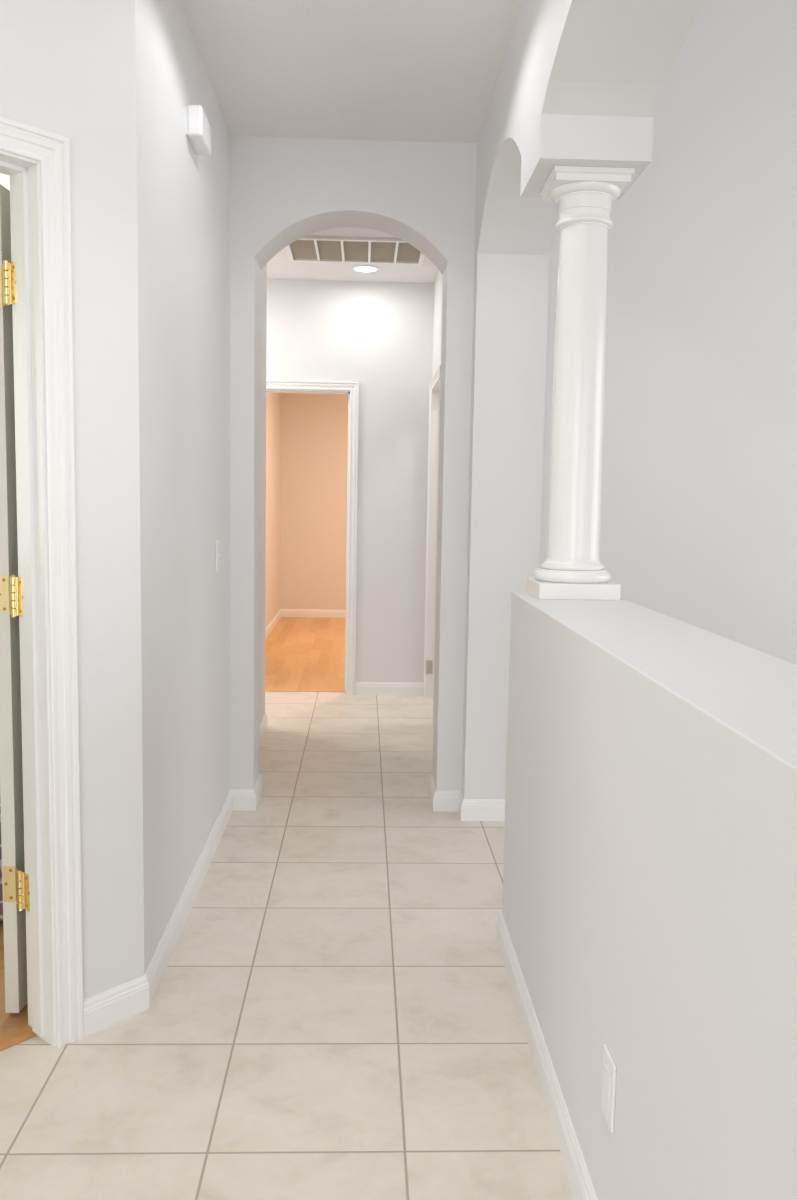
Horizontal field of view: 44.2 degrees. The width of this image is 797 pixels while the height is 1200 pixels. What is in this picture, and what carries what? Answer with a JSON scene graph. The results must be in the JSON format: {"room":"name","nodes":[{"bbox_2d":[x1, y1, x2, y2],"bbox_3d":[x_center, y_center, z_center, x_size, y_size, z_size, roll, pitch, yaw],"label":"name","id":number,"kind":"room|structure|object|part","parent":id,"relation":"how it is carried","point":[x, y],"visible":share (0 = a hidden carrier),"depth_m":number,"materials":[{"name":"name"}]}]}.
{"room":"home hallway","nodes":[
{"label":"home hallway","id":0,"kind":"room"},
{"bbox_2d":[0,1025,36,1051],"bbox_3d":[-1.153,1.084,2.136,0.048,0.013,0.760,6,8,41],"label":"trim","id":1,"kind":"structure","parent":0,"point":[25,1033],"depth_m":2.38,"materials":[{"name":"brown wood"}]},
{"bbox_2d":[0,0,143,999],"bbox_3d":[-1.147,-0.279,1.917,0.122,2.770,1.420,6,8,41],"label":"wall","id":2,"kind":"structure","parent":0,"point":[68,67],"depth_m":2.33,"materials":[{"name":"white paint"}]},
{"bbox_2d":[0,184,29,1012],"bbox_3d":[-0.921,0.005,2.713,0.179,2.016,0.811,1,6,-2],"label":"door","id":3,"kind":"structure","parent":2,"relation":"in","point":[15,882],"depth_m":2.39,"materials":[{"name":"white wood"}]},
{"bbox_2d":[0,150,56,1046],"bbox_3d":[-1.105,0.071,2.009,0.124,2.056,0.792,6,8,41],"label":"trim","id":4,"kind":"structure","parent":2,"relation":"attached to","point":[24,173],"depth_m":2.27,"materials":[{"name":"white wood"}]},
{"bbox_2d":[0,116,83,1047],"bbox_3d":[-1.051,0.050,1.960,0.018,2.110,0.900,6,8,41],"label":"trim","id":5,"kind":"structure","parent":2,"relation":"attached to","point":[52,150],"depth_m":2.26,"materials":[{"name":"white wood"}]},
{"bbox_2d":[135,0,266,974],"bbox_3d":[-0.751,-0.481,3.974,0.122,2.770,3.148,1,6,-2],"label":"wall","id":6,"kind":"structure","parent":0,"point":[183,195],"depth_m":2.96,"materials":[{"name":"white paint"}]},
{"bbox_2d":[83,713,267,1036],"bbox_3d":[-1.329,0.853,4.023,1.458,0.088,3.307,1,6,-2],"label":"baseboard","id":7,"kind":"structure","parent":6,"relation":"attached to","point":[102,1010],"depth_m":2.77,"materials":[{"name":"white wood"}]},
{"bbox_2d":[186,105,210,154],"bbox_3d":[-0.618,-1.451,3.039,0.050,0.090,0.182,1,6,-2],"label":"door chime","id":8,"kind":"object","parent":6,"relation":"attached to","point":[198,129],"visible":1,"depth_m":2.96,"materials":[{"name":"white plastic"}]},
{"bbox_3d":[-0.640,-1.452,3.038,0.006,0.082,0.172,1,6,-2],"label":"plate","id":9,"kind":"part","parent":8,"relation":"part of","materials":[{"name":"white plastic"}]},
{"bbox_2d":[215,540,220,571],"bbox_3d":[-0.676,-0.165,3.696,0.016,0.118,0.072,1,6,-2],"label":"light switch","id":10,"kind":"object","parent":6,"relation":"attached to","point":[217,554],"visible":1,"depth_m":3.67,"materials":[{"name":"white plastic"}]},
{"bbox_3d":[-0.681,-0.165,3.696,0.005,0.118,0.072,1,6,-2],"label":"plate","id":11,"kind":"part","parent":10,"relation":"part of","materials":[{"name":"white plastic"}]},
{"bbox_2d":[0,0,521,282],"bbox_3d":[-0.138,-1.653,1.662,4.000,0.110,9.650,1,6,-2],"label":"ceiling","id":12,"kind":"structure","parent":0,"point":[385,70],"depth_m":3.29,"materials":[{"name":"white paint"}]},
{"bbox_2d":[285,236,424,264],"bbox_3d":[-0.243,-1.991,5.603,0.795,0.016,0.528,1,6,-2],"label":"ceiling vent","id":13,"kind":"object","parent":12,"relation":"in","point":[326,249],"visible":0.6,"depth_m":5.62,"materials":[{"name":"white metal"}]},
{"bbox_2d":[351,265,379,271],"bbox_3d":[-0.204,-2.041,6.061,0.176,0.006,0.176,1,6,-2],"label":"recessed light","id":14,"kind":"object","parent":12,"relation":"in","point":[360,268],"visible":1,"depth_m":6.05,"materials":[{"name":"white glass"}]},
{"bbox_2d":[266,393,281,626],"bbox_3d":[-1.278,-0.967,8.738,0.110,2.760,4.240,1,6,-2],"label":"wall","id":15,"kind":"structure","parent":0,"point":[273,400],"depth_m":9.95,"materials":[{"name":"beige paint"}]},
{"bbox_2d":[265,609,345,639],"bbox_3d":[0.262,0.378,8.938,3.020,0.088,4.222,1,6,-2],"label":"baseboard","id":16,"kind":"structure","parent":15,"relation":"attached to","point":[282,612],"depth_m":10.98,"materials":[{"name":"white wood"}]},
{"bbox_2d":[0,617,574,1199],"bbox_3d":[-1.112,0.929,4.104,6.300,0.086,14.050,1,6,-2],"label":"floor","id":17,"kind":"structure","parent":0,"point":[333,1014],"depth_m":2.48,"materials":[{"name":"tile"}]},
{"bbox_2d":[0,806,2,920],"bbox_3d":[-2.102,0.518,3.978,1.774,0.725,2.124,1,6,-2],"label":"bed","id":18,"kind":"object","parent":17,"relation":"on","point":[1,888],"visible":0.02,"depth_m":2.98,"materials":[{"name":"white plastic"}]},
{"bbox_2d":[280,393,347,609],"bbox_3d":[0.205,-1.166,10.952,3.230,2.760,0.100,1,6,-2],"label":"wall","id":19,"kind":"structure","parent":0,"point":[314,427],"depth_m":10.87,"materials":[{"name":"beige paint"}]},
{"bbox_2d":[266,279,433,682],"bbox_3d":[-0.329,-0.735,6.606,3.800,2.760,0.112,1,6,-2],"label":"wall","id":20,"kind":"structure","parent":0,"point":[378,336],"depth_m":6.51,"materials":[{"name":"white paint"}]},
{"bbox_2d":[266,380,358,694],"bbox_3d":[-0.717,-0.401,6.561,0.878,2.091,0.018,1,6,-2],"label":"trim","id":21,"kind":"structure","parent":20,"relation":"attached to","point":[353,387],"depth_m":6.54,"materials":[{"name":"white wood"}]},
{"bbox_2d":[355,682,423,695],"bbox_3d":[-0.055,0.604,6.689,0.480,0.088,0.013,1,6,-2],"label":"baseboard","id":22,"kind":"structure","parent":20,"relation":"attached to","point":[361,688],"depth_m":6.68,"materials":[{"name":"white wood"}]},
{"bbox_2d":[230,0,796,790],"bbox_3d":[1.564,-1.055,4.185,4.800,3.950,0.243,1,6,-2],"label":"wall","id":23,"kind":"structure","parent":0,"point":[698,519],"depth_m":4.04,"materials":[{"name":"white paint"}]},
{"bbox_2d":[429,716,504,820],"bbox_3d":[1.916,0.810,4.996,3.588,0.088,1.721,1,6,-2],"label":"baseboard","id":24,"kind":"structure","parent":23,"relation":"attached to","point":[441,801],"depth_m":4.09,"materials":[{"name":"white wood"}]},
{"bbox_2d":[432,0,796,1199],"bbox_3d":[0.523,-0.826,1.743,0.285,3.950,9.598,1,6,-2],"label":"wall","id":25,"kind":"structure","parent":0,"point":[649,903],"depth_m":1.83,"materials":[{"name":"white paint"}]},
{"bbox_2d":[423,365,440,725],"bbox_3d":[0.211,-0.342,6.139,0.018,2.091,0.880,1,6,-2],"label":"trim","id":26,"kind":"structure","parent":25,"relation":"attached to","point":[437,377],"depth_m":6.47,"materials":[{"name":"white wood"}]},
{"bbox_2d":[426,381,438,697],"bbox_3d":[0.272,-0.319,6.143,0.126,2.046,0.794,1,6,-2],"label":"door","id":27,"kind":"structure","parent":25,"relation":"attached to","point":[435,396],"depth_m":6.52,"materials":[{"name":"white wood"}]},
{"bbox_2d":[496,912,597,1199],"bbox_3d":[0.553,1.279,0.127,0.311,0.088,5.755,1,6,-2],"label":"baseboard","id":28,"kind":"structure","parent":25,"relation":"attached to","point":[580,1181],"depth_m":2.17,"materials":[{"name":"white wood"}]},
{"bbox_2d":[526,166,634,599],"bbox_3d":[0.494,-0.570,2.697,0.220,1.124,0.220,1,6,-2],"label":"column","id":29,"kind":"structure","parent":25,"relation":"on","point":[572,569],"depth_m":2.64,"materials":[{"name":"white paint"}]},
{"bbox_2d":[601,1044,616,1132],"bbox_3d":[0.357,0.831,1.673,0.007,0.118,0.072,1,6,-2],"label":"outlet cover","id":30,"kind":"object","parent":25,"relation":"attached to","point":[609,1067],"visible":1,"depth_m":1.66,"materials":[{"name":"white plastic"}]}
]}

